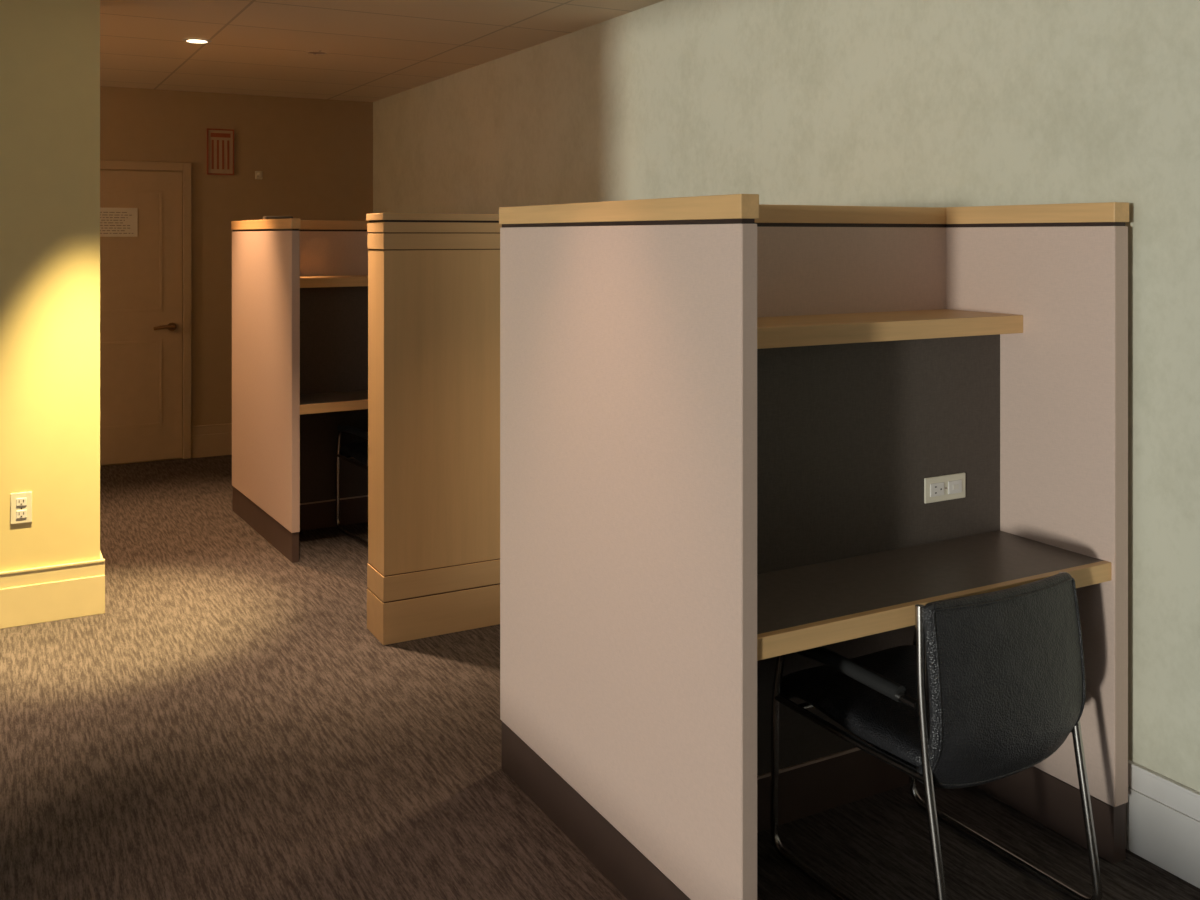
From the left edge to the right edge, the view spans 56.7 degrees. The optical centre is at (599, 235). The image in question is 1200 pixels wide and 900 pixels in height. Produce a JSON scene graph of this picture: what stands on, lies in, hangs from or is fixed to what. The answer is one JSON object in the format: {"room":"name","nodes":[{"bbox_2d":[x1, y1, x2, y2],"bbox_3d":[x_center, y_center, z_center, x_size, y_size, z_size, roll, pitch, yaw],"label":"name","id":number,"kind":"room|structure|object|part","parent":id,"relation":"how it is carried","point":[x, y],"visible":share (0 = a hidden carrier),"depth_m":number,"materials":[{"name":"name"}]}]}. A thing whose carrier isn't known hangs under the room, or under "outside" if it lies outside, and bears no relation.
{"room":"office cubicle area","nodes":[
{"label":"office cubicle area","id":0,"kind":"room"},
{"bbox_2d":[0,0,99,571],"bbox_3d":[-3.673,0.275,4.002,3.405,2.610,0.350,0,0,-29],"label":"wall","id":1,"kind":"structure","parent":0,"point":[50,49],"depth_m":4.57,"materials":[{"name":"beige paint"}]},
{"bbox_2d":[10,492,31,523],"bbox_3d":[-2.351,1.105,4.522,0.078,0.125,0.010,0,0,-29],"label":"wall outlet","id":2,"kind":"object","parent":1,"relation":"attached to","point":[20,503],"depth_m":4.52,"materials":[{"name":"white plastic"}]},
{"bbox_2d":[100,86,372,465],"bbox_3d":[-4.232,0.275,7.288,5.585,2.610,0.150,0,0,-29],"label":"wall","id":3,"kind":"structure","parent":0,"point":[314,157],"depth_m":8.05,"materials":[{"name":"paint"}]},
{"bbox_2d":[100,170,181,464],"bbox_3d":[-3.360,0.560,7.673,0.905,2.020,0.011,0,0,-29],"label":"leaf","id":4,"kind":"object","parent":3,"relation":"attached to","point":[129,266],"visible":0.64,"depth_m":7.76,"materials":[{"name":"paint"}]},
{"bbox_2d":[100,208,136,236],"bbox_3d":[-3.339,-0.095,7.673,0.280,0.200,0.002,0,0,-29],"label":"paper notice","id":5,"kind":"object","parent":4,"relation":"attached to","point":[114,222],"visible":0.88,"depth_m":7.68,"materials":[{"name":"paper"}]},
{"bbox_2d":[100,340,162,344],"bbox_3d":[-3.356,0.740,7.667,0.645,0.020,0.004,0,0,-29],"label":"panel","id":6,"kind":"object","parent":4,"relation":"attached to","point":[148,341],"visible":0.56,"depth_m":7.72,"materials":[{"name":"paint"}]},
{"bbox_2d":[100,309,162,312],"bbox_3d":[-3.356,0.520,7.667,0.645,0.020,0.004,0,0,-29],"label":"panel","id":7,"kind":"object","parent":4,"relation":"attached to","point":[131,310],"visible":0.56,"depth_m":7.72,"materials":[{"name":"paint"}]},
{"bbox_2d":[100,422,162,429],"bbox_3d":[-3.356,1.320,7.667,0.645,0.020,0.004,0,0,-29],"label":"panel","id":8,"kind":"object","parent":4,"relation":"attached to","point":[161,423],"visible":0.56,"depth_m":7.72,"materials":[{"name":"paint"}]},
{"bbox_2d":[160,343,162,422],"bbox_3d":[-3.082,1.030,7.817,0.020,0.560,0.004,0,0,-29],"label":"panel","id":9,"kind":"object","parent":4,"relation":"attached to","point":[161,344],"visible":1,"depth_m":7.82,"materials":[{"name":"paint"}]},
{"bbox_2d":[160,193,162,308],"bbox_3d":[-3.082,0.105,7.817,0.020,0.810,0.004,0,0,-29],"label":"panel","id":10,"kind":"object","parent":4,"relation":"attached to","point":[161,194],"visible":1,"depth_m":7.82,"materials":[{"name":"paint"}]},
{"bbox_2d":[168,322,175,330],"bbox_3d":[-3.018,0.640,7.847,0.060,0.060,0.012,0,0,-29],"label":"rose","id":11,"kind":"object","parent":4,"relation":"attached to","point":[171,323],"visible":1,"depth_m":7.84,"materials":[{"name":"metal"}]},
{"bbox_3d":[-3.006,0.640,7.823,0.024,0.024,0.050,0,0,-29],"label":"spindle","id":12,"kind":"object","parent":11,"relation":"attached to","visible":0},
{"bbox_2d":[153,325,174,329],"bbox_3d":[-3.046,0.642,7.778,0.140,0.033,0.028,0,0,-26],"label":"lever","id":13,"kind":"object","parent":12,"relation":"attached to","point":[164,326],"visible":1,"depth_m":7.77,"materials":[{"name":"metal"}]},
{"bbox_2d":[100,160,182,170],"bbox_3d":[-3.356,-0.490,7.666,0.915,0.060,0.027,0,0,-29],"label":"door frame","id":14,"kind":"structure","parent":3,"relation":"in","point":[104,164],"depth_m":7.74,"materials":[{"name":"paint"}]},
{"bbox_2d":[183,163,190,458],"bbox_3d":[-2.930,0.530,7.899,0.055,2.100,0.027,0,0,-29],"label":"door frame","id":15,"kind":"structure","parent":3,"relation":"attached to","point":[186,166],"depth_m":7.89,"materials":[{"name":"paint"}]},
{"bbox_2d":[192,425,231,457],"bbox_3d":[-2.332,1.472,8.233,1.305,0.217,0.018,0,0,-29],"label":"board","id":16,"kind":"object","parent":3,"relation":"attached to","point":[219,444],"depth_m":7.98,"materials":[{"name":"paint"}]},
{"bbox_3d":[-2.334,1.391,8.236,1.305,0.057,0.013,0,0,-29],"label":"cap","id":17,"kind":"part","parent":16,"relation":"part of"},
{"bbox_2d":[192,423,231,427],"bbox_3d":[-2.333,1.360,8.235,1.305,0.010,0.015,0,0,-29],"label":"bead","id":18,"kind":"object","parent":3,"relation":"attached to","point":[227,423],"visible":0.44,"depth_m":7.98,"materials":[{"name":"paint"}]},
{"bbox_2d":[207,128,233,174],"bbox_3d":[-2.733,-0.605,8.014,0.188,0.330,0.018,0,0,-29],"label":"wall sign","id":19,"kind":"object","parent":3,"relation":"attached to","point":[220,142],"visible":1,"depth_m":8.01,"materials":[{"name":"paper"}]},
{"bbox_3d":[-2.811,-0.605,7.971,0.010,0.330,0.018,0,0,-29],"label":"frame","id":20,"kind":"part","parent":19,"relation":"part of","materials":[{"name":"red wood"}]},
{"bbox_3d":[-2.733,-0.765,8.014,0.168,0.010,0.018,0,0,-29],"label":"frame","id":21,"kind":"part","parent":19,"relation":"part of","materials":[{"name":"red wood"}]},
{"bbox_3d":[-2.733,-0.445,8.014,0.168,0.010,0.018,0,0,-29],"label":"frame","id":22,"kind":"part","parent":19,"relation":"part of","materials":[{"name":"red wood"}]},
{"bbox_3d":[-2.655,-0.605,8.057,0.010,0.330,0.018,0,0,-29],"label":"frame","id":23,"kind":"part","parent":19,"relation":"part of","materials":[{"name":"red wood"}]},
{"bbox_2d":[255,171,261,178],"bbox_3d":[-2.489,-0.445,8.129,0.050,0.060,0.050,0,0,-29],"label":"fire alarm strobe","id":24,"kind":"object","parent":3,"relation":"attached to","point":[258,174],"visible":1,"depth_m":8.12,"materials":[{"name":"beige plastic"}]},
{"bbox_2d":[303,50,330,54],"bbox_3d":[-1.582,-1.025,6.226,0.150,0.006,0.150,0,0,-29],"label":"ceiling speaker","id":25,"kind":"object","parent":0,"point":[315,52],"depth_m":6.23},
{"bbox_2d":[100,0,663,101],"bbox_3d":[-1.420,-1.080,2.158,5.985,0.100,11.950,0,0,-29],"label":"ceiling","id":26,"kind":"structure","parent":0,"point":[379,49],"depth_m":5.86,"materials":[{"name":"paint"}]},
{"bbox_2d":[182,38,211,42],"bbox_3d":[-2.119,-1.025,5.852,0.150,0.006,0.150,0,0,-29],"label":"recessed light","id":27,"kind":"object","parent":26,"relation":"in","point":[191,40],"visible":1,"depth_m":5.84,"materials":[{"name":"paint"}]},
{"bbox_2d":[0,455,1199,899],"bbox_3d":[-1.420,1.630,2.158,5.985,0.100,11.950,0,0,-29],"label":"floor","id":28,"kind":"structure","parent":0,"point":[232,723],"depth_m":3.31,"materials":[{"name":"carpet"}]},
{"bbox_2d":[0,562,104,628],"bbox_3d":[-3.577,1.472,3.845,3.423,0.217,0.018,0,0,-29],"label":"board","id":29,"kind":"object","parent":28,"relation":"on","point":[79,597],"depth_m":4.56,"materials":[{"name":"paint"}]},
{"bbox_3d":[-3.578,1.391,3.847,3.423,0.057,0.013,0,0,-29],"label":"cap","id":30,"kind":"part","parent":29,"relation":"part of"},
{"bbox_2d":[0,559,104,574],"bbox_3d":[-3.578,1.360,3.846,3.423,0.010,0.015,0,0,-29],"label":"bead","id":31,"kind":"object","parent":29,"relation":"on","point":[98,560],"visible":1,"depth_m":4.57,"materials":[{"name":"paint"}]},
{"bbox_2d":[231,216,368,562],"bbox_3d":[-1.293,0.738,6.205,1.206,1.685,1.216,0,0,-31],"label":"study carrel","id":32,"kind":"object","parent":28,"relation":"on","point":[300,287],"visible":0.56,"depth_m":5.88,"materials":[{"name":"beige laminate"}]},
{"bbox_3d":[-1.788,0.705,5.902,0.040,1.460,1.210,0,0,-31],"label":"panel","id":33,"kind":"part","parent":32,"relation":"part of","materials":[{"name":"beige laminate"}]},
{"bbox_2d":[300,275,367,287],"bbox_3d":[-1.298,0.240,6.202,1.108,0.049,0.650,0,0,-31],"label":"shelf","id":34,"kind":"object","parent":32,"relation":"attached to","point":[306,281],"depth_m":5.80,"materials":[{"name":"brown wood"}]},
{"bbox_3d":[-1.298,1.151,6.202,1.108,0.569,0.090,0,0,-31],"label":"modesty panel","id":35,"kind":"part","parent":32,"relation":"part of","materials":[{"name":"laminate"}]},
{"bbox_3d":[-1.298,0.544,6.202,1.108,0.558,0.490,0,0,-31],"label":"panel","id":36,"kind":"part","parent":32,"relation":"part of","materials":[{"name":"laminate"}]},
{"bbox_2d":[336,425,367,546],"bbox_3d":[-1.051,1.187,5.902,0.524,0.784,0.620,0,0,-35],"label":"chair","id":37,"kind":"object","parent":28,"relation":"on","point":[358,451],"visible":0.14,"depth_m":5.90,"materials":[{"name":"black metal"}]},
{"bbox_3d":[-1.261,1.180,5.779,0.022,0.027,0.514,0,0,-35],"label":"seat rail","id":38,"kind":"part","parent":37,"relation":"part of","materials":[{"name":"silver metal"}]},
{"bbox_3d":[-1.077,1.157,5.939,0.474,0.094,0.547,0,0,-35],"label":"seat","id":39,"kind":"part","parent":37,"relation":"part of","materials":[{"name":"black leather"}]},
{"bbox_2d":[367,583,499,644],"bbox_3d":[-0.347,1.497,4.685,1.234,0.166,0.214,0,0,-29],"label":"base","id":40,"kind":"object","parent":28,"relation":"on","point":[440,614],"depth_m":4.40,"materials":[{"name":"brown wood"}]},
{"bbox_2d":[367,559,499,601],"bbox_3d":[-0.346,1.366,4.685,1.233,0.096,0.212,0,0,-29],"label":"base band","id":41,"kind":"object","parent":40,"relation":"on","point":[422,583],"depth_m":4.41,"materials":[{"name":"beige wood"}]},
{"bbox_3d":[-0.344,1.417,4.686,1.228,0.006,0.202,0,0,-29],"label":"groove","id":42,"kind":"part","parent":40,"relation":"part of","materials":[{"name":"brown wood"}]},
{"bbox_2d":[369,558,499,576],"bbox_3d":[-0.344,1.316,4.686,1.228,0.004,0.202,0,0,-29],"label":"groove","id":43,"kind":"object","parent":40,"relation":"on","point":[499,558],"visible":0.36,"depth_m":4.41,"materials":[{"name":"brown wood"}]},
{"bbox_2d":[368,249,499,575],"bbox_3d":[-0.345,0.683,4.686,1.230,1.262,0.206,0,0,-29],"label":"partition wall","id":44,"kind":"object","parent":43,"relation":"on","point":[434,315],"depth_m":4.41,"materials":[{"name":"brown wood"}]},
{"bbox_2d":[368,232,499,248],"bbox_3d":[-0.346,0.019,4.686,1.232,0.066,0.210,0,0,-29],"label":"band","id":45,"kind":"object","parent":44,"relation":"on","point":[375,240],"depth_m":4.41,"materials":[{"name":"brown wood"}]},
{"bbox_2d":[366,213,501,232],"bbox_3d":[-0.348,-0.051,4.685,1.236,0.075,0.218,0,0,-29],"label":"band","id":46,"kind":"object","parent":45,"relation":"on","point":[459,227],"depth_m":4.41,"materials":[{"name":"brown wood"}]},
{"bbox_3d":[-0.348,-0.075,4.685,1.236,0.027,0.218,0,0,-29],"label":"cap","id":47,"kind":"part","parent":46,"relation":"part of","materials":[{"name":"beige wood"}]},
{"bbox_3d":[-0.344,-0.058,4.687,1.227,0.008,0.200,0,0,-29],"label":"groove","id":48,"kind":"part","parent":46,"relation":"part of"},
{"bbox_3d":[-0.344,-0.012,4.686,1.228,0.004,0.202,0,0,-29],"label":"groove","id":49,"kind":"part","parent":45,"relation":"part of","materials":[{"name":"brown wood"}]},
{"bbox_3d":[-0.344,0.054,4.686,1.228,0.004,0.202,0,0,-29],"label":"groove","id":50,"kind":"part","parent":44,"relation":"part of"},
{"bbox_2d":[499,194,1128,899],"bbox_3d":[0.520,0.748,3.062,1.206,1.665,1.216,0,0,-29],"label":"study carrel","id":51,"kind":"object","parent":28,"relation":"on","point":[738,433],"visible":0.97,"depth_m":2.83,"materials":[{"name":"beige laminate"}]},
{"bbox_3d":[0.012,0.705,2.783,0.040,1.460,1.210,0,0,-29],"label":"panel","id":52,"kind":"part","parent":51,"relation":"part of","materials":[{"name":"beige laminate"}]},
{"bbox_3d":[0.515,1.151,3.059,1.108,0.569,0.090,0,0,-29],"label":"modesty panel","id":53,"kind":"part","parent":51,"relation":"part of","materials":[{"name":"laminate"}]},
{"bbox_3d":[0.515,0.544,3.059,1.108,0.558,0.490,0,0,-29],"label":"panel","id":54,"kind":"part","parent":51,"relation":"part of","materials":[{"name":"laminate"}]},
{"bbox_2d":[757,309,1022,348],"bbox_3d":[0.515,0.240,3.059,1.108,0.049,0.650,0,0,-29],"label":"shelf","id":55,"kind":"object","parent":51,"relation":"attached to","point":[781,328],"depth_m":2.88,"materials":[{"name":"brown wood"}]},
{"bbox_2d":[930,482,943,496],"bbox_3d":[0.904,0.680,2.985,0.051,0.035,0.004,0,0,-29],"label":"socket","id":56,"kind":"object","parent":51,"relation":"attached to","point":[936,488],"depth_m":2.98,"materials":[{"name":"paint"}]},
{"bbox_3d":[0.931,0.680,3.005,0.150,0.068,0.006,0,0,-29],"label":"plate","id":57,"kind":"part","parent":51,"relation":"part of","materials":[{"name":"beige plastic"}]},
{"bbox_2d":[948,480,961,493],"bbox_3d":[0.962,0.680,3.017,0.051,0.035,0.004,0,0,-29],"label":"socket","id":58,"kind":"object","parent":51,"relation":"attached to","point":[954,486],"depth_m":3.01,"materials":[{"name":"paint"}]},
{"bbox_3d":[1.024,0.705,3.338,0.052,1.460,1.210,0,0,-29],"label":"panel","id":59,"kind":"part","parent":51,"relation":"part of","materials":[{"name":"beige laminate"}]},
{"bbox_2d":[770,572,1102,899],"bbox_3d":[0.800,1.187,2.735,0.524,0.784,0.620,0,0,-30],"label":"chair","id":60,"kind":"object","parent":28,"relation":"on","point":[996,687],"visible":0.99,"depth_m":2.50,"materials":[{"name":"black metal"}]},
{"bbox_3d":[0.581,1.180,2.631,0.022,0.027,0.514,0,0,-30],"label":"seat rail","id":61,"kind":"part","parent":60,"relation":"part of","materials":[{"name":"silver metal"}]},
{"bbox_3d":[0.778,1.157,2.774,0.474,0.094,0.547,0,0,-30],"label":"seat","id":62,"kind":"part","parent":60,"relation":"part of","materials":[{"name":"black leather"}]},
{"bbox_3d":[0.596,1.193,2.608,0.028,0.772,0.603,0,0,-30],"label":"frame","id":63,"kind":"part","parent":60,"relation":"part of","materials":[{"name":"silver metal"}]},
{"bbox_3d":[0.921,1.014,2.524,0.511,0.446,0.116,0,0,-30],"label":"backrest","id":64,"kind":"part","parent":60,"relation":"part of","materials":[{"name":"black leather"}]},
{"bbox_3d":[1.013,1.193,2.847,0.028,0.772,0.603,0,0,-30],"label":"frame","id":65,"kind":"part","parent":60,"relation":"part of","materials":[{"name":"silver metal"}]},
{"bbox_2d":[373,0,1199,791],"bbox_3d":[1.095,0.275,3.537,0.150,2.610,11.550,0,0,-29],"label":"wall","id":66,"kind":"structure","parent":0,"point":[887,103],"depth_m":3.48,"materials":[{"name":"paint"}]},
{"bbox_2d":[1125,766,1199,887],"bbox_3d":[1.021,1.472,3.496,0.018,0.217,11.550,0,0,-29],"label":"board","id":67,"kind":"object","parent":66,"relation":"attached to","point":[1158,833],"depth_m":2.78,"materials":[{"name":"paint"}]},
{"bbox_3d":[1.024,1.391,3.498,0.013,0.057,11.550,0,0,-29],"label":"cap","id":68,"kind":"part","parent":67,"relation":"part of","materials":[{"name":"white paint"}]},
{"bbox_2d":[1128,760,1199,798],"bbox_3d":[1.022,1.360,3.497,0.015,0.010,11.550,0,0,-29],"label":"bead","id":69,"kind":"object","parent":67,"relation":"on","point":[1134,765],"visible":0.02,"depth_m":2.78,"materials":[{"name":"paint"}]}
]}

